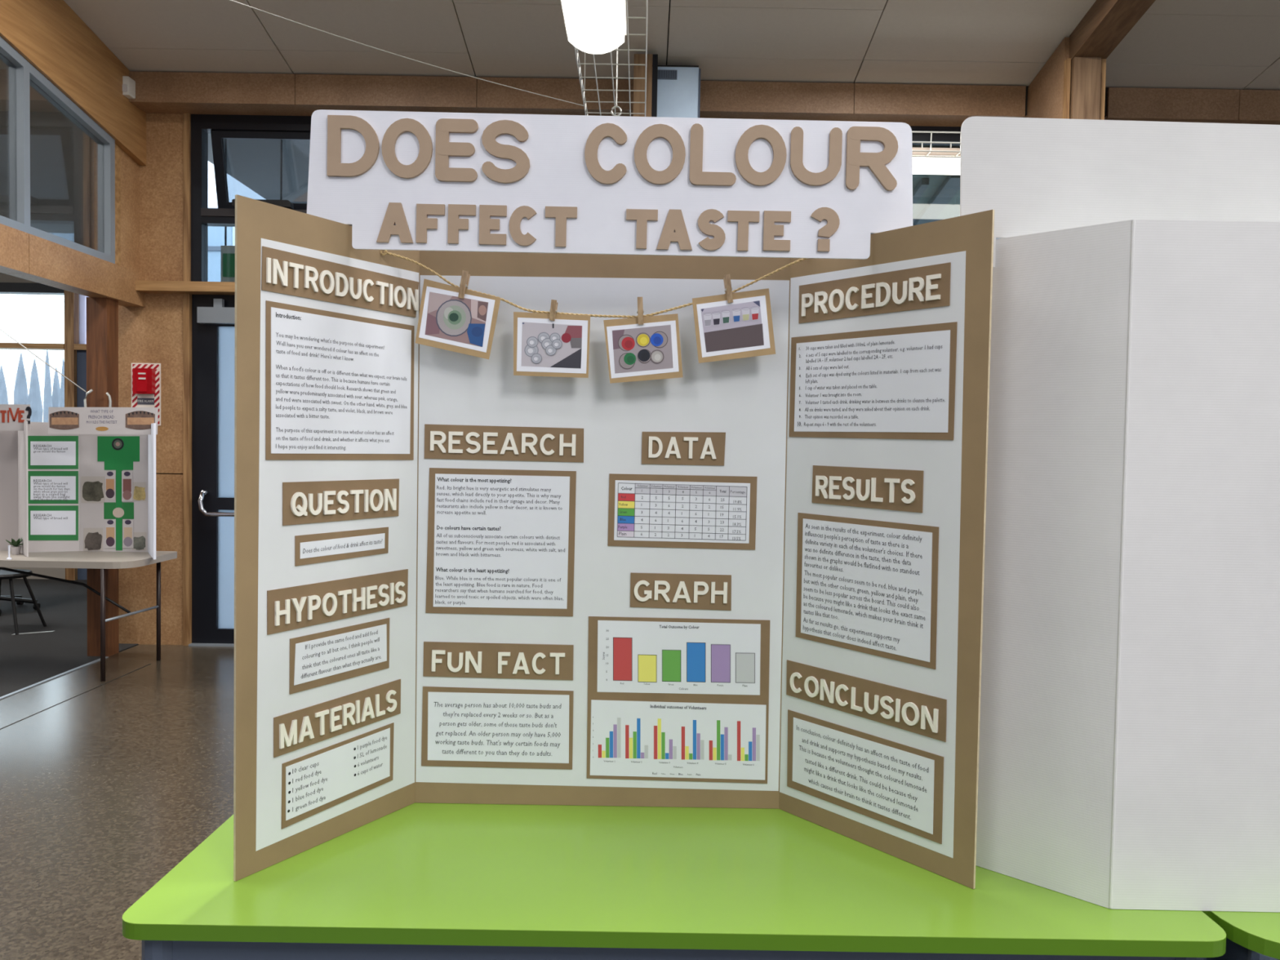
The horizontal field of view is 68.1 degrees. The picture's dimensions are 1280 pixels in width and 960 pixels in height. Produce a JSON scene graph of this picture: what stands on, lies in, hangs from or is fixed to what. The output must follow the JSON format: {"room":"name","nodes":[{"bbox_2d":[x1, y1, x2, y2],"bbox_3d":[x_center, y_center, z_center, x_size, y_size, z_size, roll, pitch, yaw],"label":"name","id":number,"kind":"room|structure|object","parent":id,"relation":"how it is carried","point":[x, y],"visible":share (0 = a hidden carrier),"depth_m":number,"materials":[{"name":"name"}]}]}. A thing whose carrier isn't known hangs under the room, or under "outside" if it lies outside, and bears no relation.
{"room":"school science fair","nodes":[
{"label":"school science fair","id":0,"kind":"room"},
{"bbox_2d":[0,272,88,580],"bbox_3d":[-8.477,-1.481,10.006,7.000,5.000,0.210,1,2,0],"label":"wall","id":1,"kind":"structure","parent":0,"point":[74,346],"depth_m":9.93,"materials":[{"name":"beige paint"}]},
{"bbox_2d":[0,578,139,697],"bbox_3d":[-7.847,1.319,2.749,8.352,0.104,15.200,1,2,0],"label":"floor","id":2,"kind":"structure","parent":0,"point":[26,660],"depth_m":7.19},
{"bbox_2d":[0,590,40,615],"bbox_3d":[-5.521,0.626,8.156,0.601,0.993,0.603,1,2,0],"label":"office chair","id":3,"kind":"object","parent":2,"relation":"on","point":[19,599],"visible":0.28,"depth_m":8.19,"materials":[{"name":"black plastic"}]},
{"bbox_2d":[0,568,46,635],"bbox_3d":[-4.916,0.940,7.338,0.423,0.455,0.362,1,2,0],"label":"stool","id":4,"kind":"object","parent":2,"relation":"on","point":[4,575],"visible":0.85,"depth_m":7.25,"materials":[{"name":"black plastic"}]},
{"bbox_2d":[11,631,53,635],"bbox_3d":[-4.641,1.169,7.248,0.280,0.002,0.025,0,2,-33],"label":"trim","id":5,"kind":"structure","parent":2,"relation":"on","point":[45,631],"depth_m":7.24,"materials":[{"name":"silver metal"}]},
{"bbox_2d":[0,0,146,656],"bbox_3d":[-3.655,-1.639,0.938,0.190,6.073,11.780,1,2,0],"label":"wall","id":6,"kind":"structure","parent":0,"point":[49,34],"depth_m":6.30,"materials":[{"name":"brown wood"}]},
{"bbox_2d":[0,656,108,699],"bbox_3d":[-3.660,1.406,0.824,0.024,0.016,11.350,1,2,0],"label":"trim","id":7,"kind":"structure","parent":6,"relation":"attached to","point":[98,660],"depth_m":5.86,"materials":[{"name":"metal"}]},
{"bbox_2d":[0,35,115,263],"bbox_3d":[-3.607,-2.702,0.717,0.090,2.835,11.408,1,2,0],"label":"window","id":8,"kind":"structure","parent":6,"relation":"in","point":[22,74],"depth_m":5.57,"materials":[{"name":"metal"}]},
{"bbox_2d":[122,75,135,98],"bbox_3d":[-3.526,-2.703,6.523,0.057,0.126,0.085,1,2,0],"label":"sensor","id":9,"kind":"object","parent":6,"relation":"attached to","point":[128,83],"visible":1,"depth_m":6.49,"materials":[{"name":"white plastic"}]},
{"bbox_2d":[0,644,234,959],"bbox_3d":[1.357,1.527,1.090,10.036,0.100,11.880,1,2,0],"label":"floor","id":10,"kind":"structure","parent":0,"point":[105,789],"depth_m":4.04,"materials":[{"name":"concrete"}]},
{"bbox_2d":[0,663,150,728],"bbox_3d":[-3.276,1.272,4.940,0.006,0.001,2.781,1,2,0],"label":"trim","id":11,"kind":"structure","parent":10,"relation":"on","point":[149,664],"depth_m":5.45,"materials":[{"name":"silver metal"}]},
{"bbox_2d":[0,550,177,681],"bbox_3d":[-4.077,0.850,6.147,1.876,0.740,0.633,1,2,0],"label":"folding table","id":12,"kind":"object","parent":10,"relation":"on","point":[101,560],"visible":1,"depth_m":6.00,"materials":[{"name":"brown metal"}]},
{"bbox_2d":[6,545,12,559],"bbox_3d":[-3.910,0.449,5.871,0.028,0.084,0.027,1,2,0],"label":"stand","id":13,"kind":"object","parent":12,"relation":"on","point":[9,546],"visible":1,"depth_m":5.87,"materials":[{"name":"white plastic"}]},
{"bbox_2d":[0,421,28,556],"bbox_3d":[-4.282,0.043,6.249,0.948,0.859,0.218,2,2,20],"label":"display board","id":14,"kind":"object","parent":12,"relation":"on","point":[14,494],"visible":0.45,"depth_m":6.30,"materials":[{"name":"grey cardboard"}]},
{"bbox_2d":[0,404,31,431],"bbox_3d":[-4.186,-0.402,6.073,0.574,0.173,0.008,1,2,0],"label":"board","id":15,"kind":"object","parent":14,"relation":"on","point":[12,416],"visible":1,"depth_m":6.07,"materials":[{"name":"white cardboard"}]},
{"bbox_2d":[5,537,22,554],"bbox_3d":[-4.042,0.426,6.145,0.126,0.109,0.122,-1,3,-41],"label":"potted plant","id":16,"kind":"object","parent":12,"relation":"on","point":[15,548],"visible":0.96,"depth_m":6.12,"materials":[{"name":"green plant"}]},
{"bbox_2d":[84,389,93,407],"bbox_3d":[-3.734,-0.069,6.398,0.078,1.089,0.058,1,2,0],"label":"stand","id":17,"kind":"object","parent":12,"relation":"on","point":[91,390],"visible":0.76,"depth_m":6.38,"materials":[{"name":"silver metal"}]},
{"bbox_2d":[27,422,155,559],"bbox_3d":[-3.508,0.055,6.247,1.038,0.859,0.324,1,2,15],"label":"display board","id":18,"kind":"object","parent":12,"relation":"on","point":[99,490],"visible":0.99,"depth_m":6.34,"materials":[{"name":"white cardboard"}]},
{"bbox_2d":[80,476,104,502],"bbox_3d":[-3.666,0.065,6.346,0.158,0.181,0.001,1,2,0],"label":"photo","id":19,"kind":"object","parent":18,"relation":"attached to","point":[92,488],"depth_m":6.34,"materials":[{"name":"grey paper"}]},
{"bbox_2d":[83,528,102,551],"bbox_3d":[-3.670,0.398,6.357,0.131,0.155,0.001,1,2,0],"label":"photo","id":20,"kind":"object","parent":18,"relation":"attached to","point":[92,537],"depth_m":6.36,"materials":[{"name":"grey paper"}]},
{"bbox_2d":[48,407,158,434],"bbox_3d":[-3.467,-0.383,6.114,0.708,0.182,0.008,1,2,0],"label":"board","id":21,"kind":"object","parent":18,"relation":"attached to","point":[61,420],"visible":0.98,"depth_m":6.11,"materials":[{"name":"white cardboard"}]},
{"bbox_2d":[49,410,79,430],"bbox_3d":[-3.715,-0.385,6.112,0.190,0.123,0.001,1,2,0],"label":"picture","id":22,"kind":"object","parent":21,"relation":"attached to","point":[59,420],"depth_m":6.11},
{"bbox_2d":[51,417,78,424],"bbox_3d":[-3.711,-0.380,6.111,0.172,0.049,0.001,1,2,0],"label":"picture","id":23,"kind":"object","parent":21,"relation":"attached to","point":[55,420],"depth_m":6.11},
{"bbox_2d":[95,426,108,431],"bbox_3d":[-3.472,-0.331,6.114,0.083,0.028,0.001,1,2,0],"label":"picture","id":24,"kind":"object","parent":21,"relation":"attached to","point":[97,428],"depth_m":6.11,"materials":[{"name":"brown paper"}]},
{"bbox_2d":[125,410,155,430],"bbox_3d":[-3.225,-0.385,6.112,0.190,0.123,0.001,1,2,0],"label":"picture","id":25,"kind":"object","parent":21,"relation":"attached to","point":[135,420],"depth_m":6.11},
{"bbox_2d":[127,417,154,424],"bbox_3d":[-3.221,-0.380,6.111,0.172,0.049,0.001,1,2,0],"label":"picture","id":26,"kind":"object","parent":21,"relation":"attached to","point":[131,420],"depth_m":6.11},
{"bbox_2d":[106,520,113,524],"bbox_3d":[-3.551,0.283,6.350,0.043,0.031,0.001,1,2,0],"label":"picture","id":27,"kind":"object","parent":18,"relation":"on","point":[108,522],"depth_m":6.35,"materials":[{"name":"purple paper"}]},
{"bbox_2d":[106,527,114,538],"bbox_3d":[-3.552,0.355,6.353,0.055,0.076,0.001,1,2,0],"label":"picture","id":28,"kind":"object","parent":18,"relation":"on","point":[109,531],"depth_m":6.35,"materials":[{"name":"brown paper"}]},
{"bbox_2d":[106,488,114,497],"bbox_3d":[-3.549,0.090,6.344,0.058,0.065,0.001,1,2,0],"label":"picture","id":29,"kind":"object","parent":18,"relation":"attached to","point":[109,492],"depth_m":6.34,"materials":[{"name":"grey"}]},
{"bbox_2d":[106,471,113,475],"bbox_3d":[-3.546,-0.041,6.340,0.043,0.031,0.001,1,2,0],"label":"picture","id":30,"kind":"object","parent":18,"relation":"on","point":[108,473],"depth_m":6.34,"materials":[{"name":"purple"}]},
{"bbox_2d":[106,479,114,490],"bbox_3d":[-3.548,0.031,6.342,0.055,0.076,0.001,1,2,0],"label":"picture","id":31,"kind":"object","parent":18,"relation":"on","point":[109,482],"depth_m":6.34,"materials":[{"name":"brown paper"}]},
{"bbox_2d":[106,537,115,546],"bbox_3d":[-3.553,0.414,6.355,0.058,0.066,0.001,1,2,0],"label":"picture","id":32,"kind":"object","parent":18,"relation":"attached to","point":[110,541],"depth_m":6.35,"materials":[{"name":"grey"}]},
{"bbox_2d":[112,507,124,517],"bbox_3d":[-3.496,0.219,6.349,0.077,0.069,0.001,1,2,0],"label":"picture","id":33,"kind":"object","parent":18,"relation":"attached to","point":[117,512],"depth_m":6.35,"materials":[{"name":"beige paper"}]},
{"bbox_2d":[122,490,131,499],"bbox_3d":[-3.435,0.101,6.344,0.058,0.065,0.001,1,2,0],"label":"picture","id":34,"kind":"object","parent":18,"relation":"attached to","point":[126,495],"depth_m":6.34,"materials":[{"name":"red"}]},
{"bbox_2d":[124,471,130,475],"bbox_3d":[-3.433,-0.041,6.340,0.043,0.031,0.001,1,2,0],"label":"picture","id":35,"kind":"object","parent":18,"relation":"on","point":[126,473],"depth_m":6.34,"materials":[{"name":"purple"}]},
{"bbox_2d":[123,479,131,492],"bbox_3d":[-3.434,0.036,6.342,0.055,0.088,0.001,1,2,0],"label":"picture","id":36,"kind":"object","parent":18,"relation":"on","point":[126,482],"depth_m":6.34,"materials":[{"name":"red paper"}]},
{"bbox_2d":[123,537,132,546],"bbox_3d":[-3.435,0.414,6.354,0.058,0.066,0.001,1,2,0],"label":"picture","id":37,"kind":"object","parent":18,"relation":"attached to","point":[127,541],"depth_m":6.35,"materials":[{"name":"grey"}]},
{"bbox_2d":[124,520,131,524],"bbox_3d":[-3.432,0.283,6.350,0.043,0.031,0.001,1,2,0],"label":"picture","id":38,"kind":"object","parent":18,"relation":"on","point":[126,522],"depth_m":6.35,"materials":[{"name":"purple paper"}]},
{"bbox_2d":[124,527,132,538],"bbox_3d":[-3.434,0.355,6.353,0.055,0.076,0.001,1,2,0],"label":"picture","id":39,"kind":"object","parent":18,"relation":"on","point":[127,531],"depth_m":6.35,"materials":[{"name":"beige paper"}]},
{"bbox_2d":[132,532,146,550],"bbox_3d":[-3.361,0.411,6.357,0.093,0.124,0.001,1,2,0],"label":"photo","id":40,"kind":"object","parent":18,"relation":"attached to","point":[139,539],"depth_m":6.36,"materials":[{"name":"grey"}]},
{"bbox_2d":[132,482,146,501],"bbox_3d":[-3.355,0.078,6.346,0.093,0.129,0.001,1,2,0],"label":"photo","id":41,"kind":"object","parent":18,"relation":"attached to","point":[139,489],"depth_m":6.34,"materials":[{"name":"yellow paper"}]},
{"bbox_2d":[106,392,111,407],"bbox_3d":[-3.579,-0.056,6.399,0.060,1.070,0.058,1,2,0],"label":"stand","id":42,"kind":"object","parent":12,"relation":"on","point":[107,393],"visible":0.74,"depth_m":6.38,"materials":[{"name":"silver metal"}]},
{"bbox_2d":[633,53,657,116],"bbox_3d":[0.006,-0.758,6.318,0.156,4.076,0.080,1,2,0],"label":"timber post","id":43,"kind":"object","parent":10,"relation":"on","point":[639,59],"visible":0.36,"depth_m":6.22,"materials":[{"name":"brown wood"}]},
{"bbox_2d":[122,802,1226,959],"bbox_3d":[0.036,0.988,1.593,1.377,0.899,0.842,1,2,0],"label":"table","id":44,"kind":"object","parent":10,"relation":"on","point":[417,881],"visible":0.52,"depth_m":1.23,"materials":[{"name":"laminate"}]},
{"bbox_2d":[233,194,994,888],"bbox_3d":[-0.040,0.086,1.409,1.006,0.913,0.305,1,2,0],"label":"display board","id":45,"kind":"object","parent":44,"relation":"on","point":[757,581],"visible":1,"depth_m":1.50,"materials":[{"name":"white cardboard"}]},
{"bbox_2d":[380,249,808,318],"bbox_3d":[-0.068,-0.308,1.494,0.669,0.103,0.037,1,2,-3],"label":"twine","id":46,"kind":"object","parent":45,"relation":"attached to","point":[385,252],"visible":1,"depth_m":1.49,"materials":[{"name":"fabric"}]},
{"bbox_2d":[415,279,500,359],"bbox_3d":[-0.286,-0.253,1.488,0.134,0.124,0.002,1,2,0],"label":"photo card","id":47,"kind":"object","parent":46,"relation":"hanging from","point":[446,321],"visible":1,"depth_m":1.49,"materials":[{"name":"white"}]},
{"bbox_2d":[425,292,488,346],"bbox_3d":[-0.288,-0.252,1.487,0.099,0.085,0.001,1,2,0],"label":"picture","id":48,"kind":"object","parent":47,"relation":"attached to","point":[451,321],"depth_m":1.49,"materials":[{"name":"multicoloured"}]},
{"bbox_2d":[457,270,470,298],"bbox_3d":[-0.276,-0.305,1.486,0.016,0.043,0.024,1,2,0],"label":"peg","id":49,"kind":"object","parent":46,"relation":"attached to","point":[464,284],"visible":1,"depth_m":1.48,"materials":[{"name":"brown wood"}]},
{"bbox_2d":[513,311,590,377],"bbox_3d":[-0.139,-0.212,1.489,0.121,0.102,0.003,1,2,0],"label":"photo card","id":50,"kind":"object","parent":46,"relation":"hanging from","point":[543,346],"visible":1,"depth_m":1.49,"materials":[{"name":"white"}]},
{"bbox_2d":[521,322,582,368],"bbox_3d":[-0.139,-0.212,1.488,0.095,0.071,0.002,1,2,0],"label":"picture","id":51,"kind":"object","parent":50,"relation":"attached to","point":[544,345],"depth_m":1.49,"materials":[{"name":"grey paper"}]},
{"bbox_2d":[549,299,558,320],"bbox_3d":[-0.136,-0.266,1.487,0.012,0.032,0.024,1,2,0],"label":"peg","id":52,"kind":"object","parent":46,"relation":"attached to","point":[553,307],"visible":1,"depth_m":1.48,"materials":[{"name":"brown wood"}]},
{"bbox_2d":[636,297,644,324],"bbox_3d":[0.001,-0.265,1.487,0.011,0.042,0.024,1,2,0],"label":"peg","id":53,"kind":"object","parent":46,"relation":"attached to","point":[640,312],"visible":1,"depth_m":1.48,"materials":[{"name":"brown wood"}]},
{"bbox_2d":[603,313,683,383],"bbox_3d":[0.005,-0.207,1.489,0.126,0.111,0.003,1,2,0],"label":"photo card","id":54,"kind":"object","parent":46,"relation":"hanging from","point":[651,350],"visible":1,"depth_m":1.49,"materials":[{"name":"white"}]},
{"bbox_2d":[612,324,673,373],"bbox_3d":[0.004,-0.206,1.488,0.097,0.078,0.001,1,2,0],"label":"picture","id":55,"kind":"object","parent":54,"relation":"attached to","point":[636,348],"depth_m":1.49,"materials":[{"name":"multicoloured"}]},
{"bbox_2d":[723,274,733,302],"bbox_3d":[0.139,-0.299,1.486,0.015,0.044,0.024,1,2,0],"label":"peg","id":56,"kind":"object","parent":46,"relation":"attached to","point":[728,289],"visible":1,"depth_m":1.48,"materials":[{"name":"brown wood"}]},
{"bbox_2d":[692,288,775,363],"bbox_3d":[0.148,-0.242,1.488,0.133,0.119,0.003,1,2,0],"label":"photo card","id":57,"kind":"object","parent":46,"relation":"hanging from","point":[741,328],"visible":1,"depth_m":1.49,"materials":[{"name":"white"}]},
{"bbox_2d":[700,300,764,352],"bbox_3d":[0.145,-0.241,1.487,0.100,0.082,0.001,1,2,0],"label":"picture","id":58,"kind":"object","parent":57,"relation":"attached to","point":[738,326],"depth_m":1.49,"materials":[{"name":"multicoloured"}]},
{"bbox_2d":[306,109,912,259],"bbox_3d":[-0.044,-0.436,1.399,0.901,0.206,0.011,1,2,0],"label":"board","id":59,"kind":"object","parent":45,"relation":"on","point":[402,180],"visible":0.99,"depth_m":1.40,"materials":[{"name":"white cardboard"}]},
{"bbox_2d":[1202,911,1279,959],"bbox_3d":[1.436,1.012,1.564,1.400,0.899,0.818,1,2,0],"label":"table","id":60,"kind":"object","parent":10,"relation":"on","point":[1250,935],"visible":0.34,"depth_m":1.20,"materials":[{"name":"laminate"}]},
{"bbox_2d":[975,219,1279,912],"bbox_3d":[0.925,0.115,1.323,1.054,0.891,0.216,1,2,0],"label":"display board","id":61,"kind":"object","parent":60,"relation":"on","point":[1129,749],"visible":0.84,"depth_m":1.23,"materials":[{"name":"white cardboard"}]},
{"bbox_2d":[960,115,1279,267],"bbox_3d":[0.922,-0.389,1.322,0.953,0.218,0.004,1,2,0],"label":"board","id":62,"kind":"object","parent":61,"relation":"attached to","point":[1037,175],"visible":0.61,"depth_m":1.32,"materials":[{"name":"white cardboard"}]},
{"bbox_2d":[0,0,1279,249],"bbox_3d":[-2.744,-3.465,2.588,18.400,2.774,15.200,1,2,0],"label":"ceiling","id":63,"kind":"structure","parent":0,"point":[1189,44],"depth_m":6.15,"materials":[{"name":"grey"}]},
{"bbox_2d":[560,0,626,53],"bbox_3d":[-0.180,-2.588,3.418,0.262,1.480,1.454,1,2,0],"label":"light","id":64,"kind":"object","parent":63,"relation":"hanging from","point":[592,26],"visible":1,"depth_m":3.91,"materials":[{"name":"white plastic"}]},
{"bbox_2d":[573,0,648,116],"bbox_3d":[-0.132,-2.673,4.139,0.352,1.224,3.656,1,2,0],"label":"cable tray","id":65,"kind":"object","parent":63,"relation":"hanging from","point":[646,1],"visible":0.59,"depth_m":4.94,"materials":[{"name":"silver metal"}]},
{"bbox_2d":[230,0,585,106],"bbox_3d":[-1.056,-2.029,4.536,1.743,0.165,0.004,0,2,-27],"label":"wire","id":66,"kind":"object","parent":65,"relation":"attached to","point":[230,0],"visible":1,"depth_m":4.49,"materials":[{"name":"silver metal"}]},
{"bbox_2d":[610,47,622,115],"bbox_3d":[-0.118,-2.420,5.023,0.058,1.159,0.010,1,2,0],"label":"hook","id":67,"kind":"object","parent":63,"relation":"hanging from","point":[615,106],"visible":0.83,"depth_m":5.03,"materials":[{"name":"silver metal"}]},
{"bbox_2d":[911,130,960,158],"bbox_3d":[1.596,-2.194,6.228,2.122,0.135,0.215,1,2,0],"label":"cable tray","id":68,"kind":"object","parent":63,"relation":"hanging from","point":[931,132],"visible":0.06,"depth_m":6.12,"materials":[{"name":"silver metal"}]},
{"bbox_2d":[911,146,960,174],"bbox_3d":[1.979,-2.106,6.263,1.431,0.154,0.080,1,2,0],"label":"strip light","id":69,"kind":"object","parent":68,"relation":"attached to","point":[921,166],"visible":0.11,"depth_m":6.23,"materials":[{"name":"white plastic"}]},
{"bbox_2d":[912,155,960,174],"bbox_3d":[1.979,-2.081,6.263,1.431,0.104,0.060,1,2,0],"label":"diffuser","id":70,"kind":"object","parent":69,"relation":"attached to","point":[921,166],"depth_m":6.23,"materials":[{"name":"white plastic"}]},
{"bbox_2d":[1069,0,1155,60],"bbox_3d":[2.844,-3.511,0.482,0.213,2.095,11.000,1,2,0],"label":"beam","id":71,"kind":"structure","parent":63,"relation":"attached to","point":[1106,23],"depth_m":5.69,"materials":[{"name":"brown wood"}]},
{"bbox_2d":[651,65,700,117],"bbox_3d":[0.208,-0.749,6.473,0.328,4.055,0.212,1,2,0],"label":"duct","id":72,"kind":"object","parent":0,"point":[678,86],"visible":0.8,"depth_m":6.32,"materials":[{"name":"grey metal"}]},
{"bbox_2d":[657,69,677,79],"bbox_3d":[0.177,-2.700,6.311,0.140,0.061,0.005,1,2,0],"label":"vent grille","id":73,"kind":"object","parent":72,"relation":"attached to","point":[663,74],"depth_m":6.31,"materials":[{"name":"grey metal"}]},
{"bbox_2d":[118,71,1279,645],"bbox_3d":[1.265,-0.765,6.813,10.296,4.100,0.370,1,2,0],"label":"wall","id":74,"kind":"structure","parent":0,"point":[160,331],"depth_m":6.58,"materials":[{"name":"brown wood"}]},
{"bbox_2d":[131,363,160,425],"bbox_3d":[-3.579,-0.621,6.862,0.213,0.450,0.006,1,2,0],"label":"sign","id":75,"kind":"object","parent":74,"relation":"attached to","point":[137,400],"visible":0.44,"depth_m":6.86,"materials":[{"name":"red"}]},
{"bbox_2d":[132,368,155,394],"bbox_3d":[-3.577,-0.713,6.827,0.139,0.183,0.058,1,2,0],"label":"fire alarm","id":76,"kind":"object","parent":75,"relation":"attached to","point":[143,379],"visible":1,"depth_m":6.81,"materials":[{"name":"red plastic"}]},
{"bbox_2d":[135,280,235,294],"bbox_3d":[-0.449,-1.332,6.825,6.370,0.069,0.230,1,2,0],"label":"trim","id":77,"kind":"structure","parent":74,"relation":"attached to","point":[145,286],"depth_m":6.71,"materials":[{"name":"brown wood"}]},
{"bbox_2d":[188,294,235,646],"bbox_3d":[-2.795,-0.060,6.890,0.942,2.553,0.187,1,2,0],"label":"door","id":78,"kind":"structure","parent":74,"relation":"in","point":[213,316],"depth_m":6.91,"materials":[{"name":"black metal"}]},
{"bbox_2d":[191,114,960,281],"bbox_3d":[-0.244,-1.973,6.876,5.981,1.216,0.274,1,2,0],"label":"window","id":79,"kind":"structure","parent":74,"relation":"in","point":[220,126],"depth_m":6.82,"materials":[{"name":"black metal"}]},
{"bbox_2d":[1024,37,1106,119],"bbox_3d":[2.783,-0.749,6.432,0.243,4.142,0.850,1,2,0],"label":"wooden column","id":80,"kind":"object","parent":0,"point":[1064,87],"visible":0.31,"depth_m":5.98,"materials":[{"name":"brown wood"}]},
{"bbox_3d":[-4.425,-1.163,8.439,1.314,4.600,2.939,1,2,0],"label":"wall","id":81,"kind":"structure","parent":0,"visible":0},
{"bbox_2d":[0,328,86,391],"bbox_3d":[-4.742,-0.967,7.474,0.741,0.534,0.009,1,2,0],"label":"wire","id":82,"kind":"object","parent":81,"relation":"attached to","point":[0,328],"visible":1,"depth_m":7.47,"materials":[{"name":"silver metal"}]},
{"bbox_2d":[208,133,998,239],"bbox_3d":[1.097,-2.851,9.815,10.700,0.735,5.790,1,2,0],"label":"window","id":83,"kind":"structure","parent":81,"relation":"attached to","point":[255,163],"depth_m":9.01,"materials":[{"name":"clear glass"}]},
{"bbox_2d":[220,138,282,281],"bbox_3d":[-3.207,-2.329,7.854,0.541,1.491,0.050,1,2,0],"label":"board","id":84,"kind":"object","parent":83,"relation":"hanging from","point":[227,253],"visible":0.3,"depth_m":7.86,"materials":[{"name":"green"}]},
{"label":"outside","id":85,"kind":"structure","parent":0,"visible":0},
{"bbox_3d":[-10.000,-0.070,48.532,100.000,0.180,82.995,1,2,0],"label":"ground","id":86,"kind":"structure","parent":85,"visible":0},
{"bbox_2d":[0,363,8,404],"bbox_3d":[-25.193,-2.332,37.415,0.578,4.579,0.571,0,2,-35],"label":"conifer tree","id":87,"kind":"object","parent":86,"relation":"on","point":[3,391],"visible":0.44,"depth_m":37.29,"materials":[{"name":"blue plant"}]},
{"bbox_2d":[13,351,28,404],"bbox_3d":[-26.826,-2.918,41.107,0.650,5.452,0.622,-1,3,-44],"label":"conifer tree","id":88,"kind":"object","parent":86,"relation":"on","point":[20,389],"visible":0.42,"depth_m":40.91,"materials":[{"name":"blue plant"}]},
{"bbox_2d":[26,356,43,422],"bbox_3d":[-25.562,-2.677,40.031,0.649,5.084,0.573,2,2,33],"label":"conifer tree","id":89,"kind":"object","parent":86,"relation":"on","point":[34,399],"visible":0.5,"depth_m":39.84,"materials":[{"name":"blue plant"}]},
{"bbox_2d":[43,350,52,422],"bbox_3d":[-23.116,-2.589,36.979,0.332,5.190,0.343,-1,2,-37],"label":"conifer tree","id":90,"kind":"object","parent":86,"relation":"on","point":[47,401],"visible":0.49,"depth_m":36.83,"materials":[{"name":"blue plant"}]},
{"bbox_2d":[51,367,60,407],"bbox_3d":[-25.357,-2.582,41.149,0.521,4.826,0.526,-1,3,-41],"label":"conifer tree","id":91,"kind":"object","parent":86,"relation":"on","point":[55,396],"visible":0.3,"depth_m":40.98,"materials":[{"name":"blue plant"}]},
{"bbox_2d":[58,355,64,407],"bbox_3d":[-23.440,-2.564,38.508,0.313,5.028,0.330,1,2,0],"label":"conifer tree","id":92,"kind":"object","parent":86,"relation":"on","point":[62,384],"visible":0.36,"depth_m":38.38,"materials":[{"name":"blue plant"}]},
{"bbox_2d":[208,160,265,281],"bbox_3d":[2.735,-2.138,16.052,22.600,6.520,0.370,1,2,0],"label":"neighbouring building","id":93,"kind":"structure","parent":86,"relation":"on","point":[215,233],"depth_m":15.85,"materials":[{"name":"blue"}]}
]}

